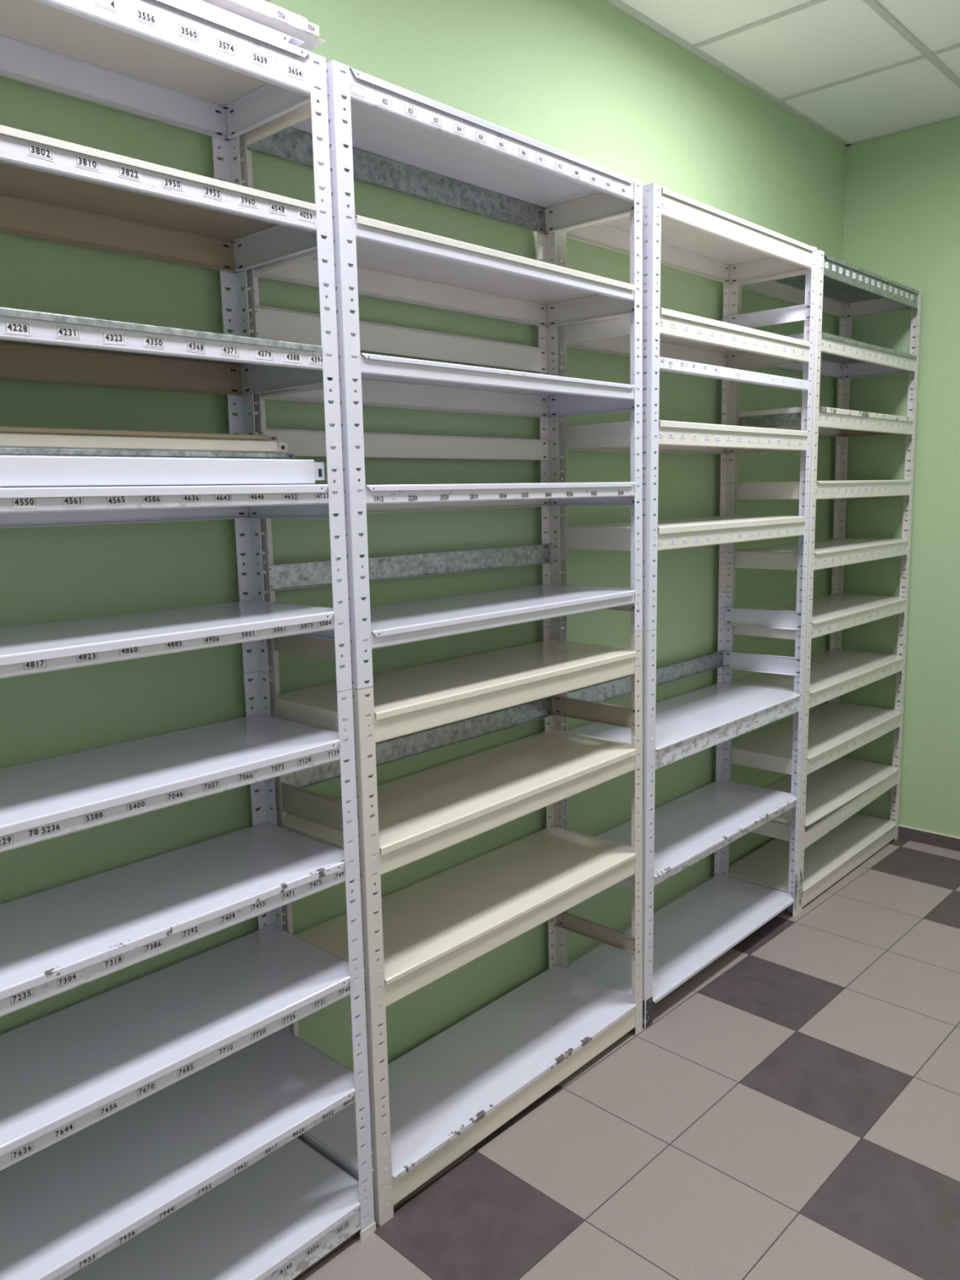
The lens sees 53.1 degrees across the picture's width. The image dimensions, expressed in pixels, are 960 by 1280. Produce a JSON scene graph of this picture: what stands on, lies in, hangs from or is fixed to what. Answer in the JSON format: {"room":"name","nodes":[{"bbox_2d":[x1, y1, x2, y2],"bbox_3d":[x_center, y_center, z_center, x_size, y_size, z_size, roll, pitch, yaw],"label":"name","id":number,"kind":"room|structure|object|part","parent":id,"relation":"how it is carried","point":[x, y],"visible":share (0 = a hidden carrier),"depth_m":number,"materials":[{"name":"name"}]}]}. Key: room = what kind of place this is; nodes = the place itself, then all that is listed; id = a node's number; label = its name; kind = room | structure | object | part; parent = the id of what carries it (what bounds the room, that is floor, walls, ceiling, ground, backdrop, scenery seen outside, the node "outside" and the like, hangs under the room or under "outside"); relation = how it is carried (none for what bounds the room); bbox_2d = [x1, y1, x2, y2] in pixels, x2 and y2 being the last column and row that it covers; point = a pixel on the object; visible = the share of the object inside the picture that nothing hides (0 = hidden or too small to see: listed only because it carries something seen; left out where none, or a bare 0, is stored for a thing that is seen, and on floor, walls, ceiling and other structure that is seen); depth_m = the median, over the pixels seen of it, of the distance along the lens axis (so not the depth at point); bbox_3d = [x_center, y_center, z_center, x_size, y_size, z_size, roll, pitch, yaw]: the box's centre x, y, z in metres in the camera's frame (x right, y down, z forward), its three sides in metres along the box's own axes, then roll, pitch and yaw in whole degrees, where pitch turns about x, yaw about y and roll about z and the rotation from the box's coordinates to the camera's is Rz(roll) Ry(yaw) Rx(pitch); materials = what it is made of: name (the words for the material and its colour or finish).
{"room":"storage room","nodes":[
{"label":"storage room","id":0,"kind":"room"},
{"bbox_2d":[0,0,846,1070],"bbox_3d":[-0.514,-0.297,2.149,0.100,3.100,6.300,7,12,42],"label":"wall","id":1,"kind":"structure","parent":0,"point":[588,80],"depth_m":2.47,"materials":[{"name":"green paint"}]},
{"bbox_2d":[568,838,775,964],"bbox_3d":[-0.446,1.210,2.339,0.009,0.060,6.091,7,12,42],"label":"baseboard","id":2,"kind":"structure","parent":1,"relation":"attached to","point":[713,876],"depth_m":3.55,"materials":[{"name":"tile"}]},
{"bbox_2d":[292,838,959,1279],"bbox_3d":[0.454,1.396,1.532,2.650,0.100,6.300,7,12,42],"label":"floor","id":3,"kind":"structure","parent":0,"point":[789,1109],"depth_m":2.35,"materials":[{"name":"tile"}]},
{"bbox_2d":[0,0,376,1279],"bbox_3d":[-0.716,0.167,1.637,0.326,2.346,1.026,7,12,42],"label":"shelving rack","id":4,"kind":"object","parent":3,"relation":"on","point":[151,1125],"visible":1,"depth_m":1.77,"materials":[{"name":"white metal"}]},
{"bbox_2d":[0,454,286,487],"bbox_3d":[-0.676,-0.262,1.492,0.030,0.047,0.946,7,12,42],"label":"beam","id":5,"kind":"structure","parent":4,"relation":"on","point":[0,455],"depth_m":1.58,"materials":[{"name":"metal"}]},
{"bbox_2d":[0,447,294,458],"bbox_3d":[-0.693,-0.293,1.504,0.060,0.010,0.948,7,12,42],"label":"beam","id":6,"kind":"structure","parent":5,"relation":"on","point":[3,451],"depth_m":1.59,"materials":[{"name":"metal"}]},
{"bbox_2d":[0,432,287,452],"bbox_3d":[-0.698,-0.310,1.500,0.040,0.021,0.940,7,12,42],"label":"beam","id":7,"kind":"structure","parent":6,"relation":"on","point":[6,440],"depth_m":1.60,"materials":[{"name":"beige metal"}]},
{"bbox_2d":[0,426,277,440],"bbox_3d":[-0.709,-0.326,1.498,0.036,0.010,0.926,7,12,42],"label":"beam","id":8,"kind":"structure","parent":7,"relation":"on","point":[6,429],"depth_m":1.60,"materials":[{"name":"beige metal"}]},
{"bbox_3d":[-0.700,-0.325,1.490,0.007,0.008,0.926,7,12,42],"label":"hook plate","id":9,"kind":"part","parent":8,"relation":"part of","materials":[{"name":"brown metal"}]},
{"bbox_3d":[-0.688,-0.309,1.491,0.007,0.016,0.940,7,12,42],"label":"hook plate","id":10,"kind":"part","parent":7,"relation":"part of","materials":[{"name":"beige metal"}]},
{"bbox_3d":[-0.676,-0.292,1.488,0.007,0.008,0.948,7,12,42],"label":"hook plate","id":11,"kind":"part","parent":6,"relation":"part of","materials":[{"name":"metal"}]},
{"bbox_3d":[-0.740,-0.985,1.460,0.326,0.014,1.026,7,12,42],"label":"shelf panel","id":12,"kind":"part","parent":4,"relation":"part of","materials":[{"name":"white metal"}]},
{"bbox_3d":[-0.735,-0.734,1.499,0.326,0.012,1.026,7,12,42],"label":"shelf panel","id":13,"kind":"part","parent":4,"relation":"part of","materials":[{"name":"white metal"}]},
{"bbox_3d":[-0.730,-0.491,1.536,0.326,0.012,1.026,7,12,42],"label":"shelf panel","id":14,"kind":"part","parent":4,"relation":"part of","materials":[{"name":"metal"}]},
{"bbox_2d":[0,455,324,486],"bbox_3d":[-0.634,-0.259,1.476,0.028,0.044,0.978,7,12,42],"label":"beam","id":15,"kind":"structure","parent":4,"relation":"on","point":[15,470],"depth_m":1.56,"materials":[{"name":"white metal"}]},
{"bbox_3d":[-0.629,-0.259,1.470,0.007,0.033,0.978,7,12,42],"label":"hook plate","id":16,"kind":"part","parent":15,"relation":"part of","materials":[{"name":"white metal"}]},
{"bbox_3d":[-0.724,-0.240,1.574,0.326,0.014,1.026,7,12,42],"label":"shelf panel","id":17,"kind":"part","parent":4,"relation":"part of","materials":[{"name":"white metal"}]},
{"bbox_3d":[-0.719,-0.002,1.611,0.326,0.014,1.026,7,12,42],"label":"shelf panel","id":18,"kind":"part","parent":4,"relation":"part of","materials":[{"name":"white metal"}]},
{"bbox_3d":[-0.714,0.247,1.649,0.326,0.014,1.026,7,12,42],"label":"shelf panel","id":19,"kind":"part","parent":4,"relation":"part of","materials":[{"name":"white metal"}]},
{"bbox_3d":[-0.709,0.494,1.687,0.326,0.014,1.026,7,12,42],"label":"shelf panel","id":20,"kind":"part","parent":4,"relation":"part of","materials":[{"name":"white metal"}]},
{"bbox_3d":[-0.698,0.983,1.762,0.326,0.014,1.026,7,12,42],"label":"shelf panel","id":21,"kind":"part","parent":4,"relation":"part of","materials":[{"name":"white metal"}]},
{"bbox_3d":[-0.704,0.737,1.724,0.326,0.014,1.026,7,12,42],"label":"shelf panel","id":22,"kind":"part","parent":4,"relation":"part of","materials":[{"name":"white metal"}]},
{"bbox_3d":[-0.693,1.242,1.802,0.326,0.014,1.026,7,12,42],"label":"shelf panel","id":23,"kind":"part","parent":4,"relation":"part of","materials":[{"name":"white metal"}]},
{"bbox_2d":[180,0,304,46],"bbox_3d":[-0.745,-1.003,1.458,0.308,0.018,0.965,7,12,42],"label":"panel","id":24,"kind":"object","parent":4,"relation":"on","point":[201,4],"visible":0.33,"depth_m":1.61,"materials":[{"name":"white metal"}]},
{"bbox_3d":[-0.786,-1.026,1.469,0.210,0.024,0.930,7,12,42],"label":"panel","id":25,"kind":"object","parent":24,"relation":"on","visible":0},
{"bbox_2d":[201,0,325,50],"bbox_3d":[-0.721,-1.055,1.484,0.280,0.024,1.008,7,12,42],"label":"panel","id":26,"kind":"object","parent":25,"relation":"on","point":[263,12],"visible":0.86,"depth_m":1.68,"materials":[{"name":"white metal"}]},
{"bbox_2d":[237,60,642,1226],"bbox_3d":[-0.010,0.036,2.387,0.326,2.348,1.024,7,12,42],"label":"shelving rack","id":27,"kind":"object","parent":3,"relation":"on","point":[437,1100],"visible":0.8,"depth_m":2.32,"materials":[{"name":"white metal"}]},
{"bbox_3d":[-0.012,0.082,2.391,0.326,0.014,1.014,7,12,42],"label":"shelf panel","id":28,"kind":"part","parent":27,"relation":"part of","materials":[{"name":"beige metal"}]},
{"bbox_3d":[-0.005,0.359,2.434,0.326,0.028,1.017,7,12,42],"label":"shelf panel","id":29,"kind":"part","parent":27,"relation":"part of","materials":[{"name":"beige metal"}]},
{"bbox_3d":[-0.041,-1.114,2.204,0.326,0.014,1.004,7,12,42],"label":"shelf panel","id":30,"kind":"part","parent":27,"relation":"part of","materials":[{"name":"white metal"}]},
{"bbox_3d":[0.002,0.651,2.480,0.326,0.011,1.020,7,12,42],"label":"shelf panel","id":31,"kind":"part","parent":27,"relation":"part of","materials":[{"name":"beige metal"}]},
{"bbox_3d":[0.013,1.105,2.551,0.326,0.012,1.024,7,12,42],"label":"shelf panel","id":32,"kind":"part","parent":27,"relation":"part of","materials":[{"name":"white metal"}]},
{"bbox_3d":[-0.035,-0.861,2.243,0.326,0.014,1.006,7,12,42],"label":"shelf panel","id":33,"kind":"part","parent":27,"relation":"part of","materials":[{"name":"white metal"}]},
{"bbox_3d":[-0.016,-0.084,2.365,0.326,0.012,1.013,7,12,42],"label":"shelf panel","id":34,"kind":"part","parent":27,"relation":"part of","materials":[{"name":"white metal"}]},
{"bbox_3d":[-0.029,-0.617,2.282,0.326,0.010,1.008,7,12,42],"label":"shelf panel","id":35,"kind":"part","parent":27,"relation":"part of","materials":[{"name":"white metal"}]},
{"bbox_3d":[-0.023,-0.369,2.320,0.326,0.012,1.010,7,12,42],"label":"shelf panel","id":36,"kind":"part","parent":27,"relation":"part of","materials":[{"name":"white metal"}]},
{"bbox_2d":[555,182,817,1028],"bbox_3d":[0.690,-0.096,3.129,0.329,2.354,1.020,7,12,42],"label":"shelving rack","id":37,"kind":"object","parent":3,"relation":"on","point":[683,937],"visible":0.83,"depth_m":3.08,"materials":[{"name":"white metal"}]},
{"bbox_3d":[0.713,1.001,3.297,0.329,0.012,1.020,7,12,42],"label":"shelf panel","id":38,"kind":"part","parent":37,"relation":"part of","materials":[{"name":"white metal"}]},
{"bbox_3d":[0.699,0.242,3.182,0.329,0.009,1.012,7,12,42],"label":"shelf panel","id":39,"kind":"part","parent":37,"relation":"part of","materials":[{"name":"white metal"}]},
{"bbox_3d":[0.686,-0.373,3.089,0.329,0.019,1.006,7,12,42],"label":"shelf panel","id":40,"kind":"part","parent":37,"relation":"part of","materials":[{"name":"beige metal"}]},
{"bbox_3d":[0.681,-0.659,3.046,0.329,0.017,1.003,7,12,42],"label":"shelf panel","id":41,"kind":"part","parent":37,"relation":"part of","materials":[{"name":"beige metal"}]},
{"bbox_3d":[0.675,-0.949,3.002,0.329,0.017,1.000,7,12,42],"label":"shelf panel","id":42,"kind":"part","parent":37,"relation":"part of","materials":[{"name":"beige metal"}]},
{"bbox_3d":[0.706,0.619,3.239,0.329,0.009,1.016,7,12,42],"label":"shelf panel","id":43,"kind":"part","parent":37,"relation":"part of","materials":[{"name":"white metal"}]},
{"bbox_3d":[0.669,-1.249,2.956,0.329,0.014,0.997,7,12,42],"label":"shelf panel","id":44,"kind":"part","parent":37,"relation":"part of","materials":[{"name":"beige metal"}]},
{"bbox_2d":[722,249,921,913],"bbox_3d":[1.386,-0.223,3.871,0.327,2.352,1.023,7,12,42],"label":"shelving rack","id":45,"kind":"object","parent":3,"relation":"on","point":[835,839],"visible":0.84,"depth_m":3.82,"materials":[{"name":"beige metal"}]},
{"bbox_3d":[1.409,0.867,4.038,0.327,0.009,1.023,7,12,42],"label":"shelf panel","id":46,"kind":"part","parent":45,"relation":"part of","materials":[{"name":"beige metal"}]},
{"bbox_3d":[1.398,0.365,3.960,0.327,0.009,1.015,7,12,42],"label":"shelf panel","id":47,"kind":"part","parent":45,"relation":"part of","materials":[{"name":"beige metal"}]},
{"bbox_3d":[1.392,0.122,3.922,0.327,0.009,1.011,7,12,42],"label":"shelf panel","id":48,"kind":"part","parent":45,"relation":"part of","materials":[{"name":"beige metal"}]},
{"bbox_3d":[1.381,-0.377,3.845,0.327,0.009,1.004,7,12,42],"label":"shelf panel","id":49,"kind":"part","parent":45,"relation":"part of","materials":[{"name":"beige metal"}]},
{"bbox_3d":[1.375,-0.624,3.806,0.327,0.010,1.000,7,12,42],"label":"shelf panel","id":50,"kind":"part","parent":45,"relation":"part of","materials":[{"name":"beige metal"}]},
{"bbox_3d":[1.369,-0.871,3.768,0.327,0.019,0.996,7,12,42],"label":"shelf panel","id":51,"kind":"part","parent":45,"relation":"part of","materials":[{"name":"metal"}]},
{"bbox_3d":[1.403,0.617,3.999,0.327,0.009,1.019,7,12,42],"label":"shelf panel","id":52,"kind":"part","parent":45,"relation":"part of","materials":[{"name":"beige metal"}]},
{"bbox_3d":[1.386,-0.130,3.883,0.327,0.009,1.008,7,12,42],"label":"shelf panel","id":53,"kind":"part","parent":45,"relation":"part of","materials":[{"name":"beige metal"}]},
{"bbox_3d":[1.358,-1.370,3.690,0.327,0.014,0.988,7,12,42],"label":"shelf panel","id":54,"kind":"part","parent":45,"relation":"part of","materials":[{"name":"metal"}]},
{"bbox_3d":[1.363,-1.118,3.730,0.327,0.016,0.992,7,12,42],"label":"shelf panel","id":55,"kind":"part","parent":45,"relation":"part of","materials":[{"name":"metal"}]},
{"bbox_2d":[606,0,959,146],"bbox_3d":[0.390,-1.641,1.066,2.450,0.053,6.100,7,12,42],"label":"ceiling","id":56,"kind":"structure","parent":0,"point":[855,72],"depth_m":3.21,"materials":[{"name":"tile"}]},
{"bbox_2d":[829,117,959,837],"bbox_3d":[2.527,-0.573,3.530,2.450,3.100,0.100,7,12,42],"label":"wall","id":57,"kind":"structure","parent":0,"point":[902,212],"depth_m":4.09,"materials":[{"name":"green paint"}]},
{"bbox_2d":[897,824,959,851],"bbox_3d":[2.522,0.936,3.721,2.450,0.060,0.009,7,12,42],"label":"baseboard","id":58,"kind":"structure","parent":57,"relation":"attached to","point":[936,839],"depth_m":4.22,"materials":[{"name":"tile"}]}
]}

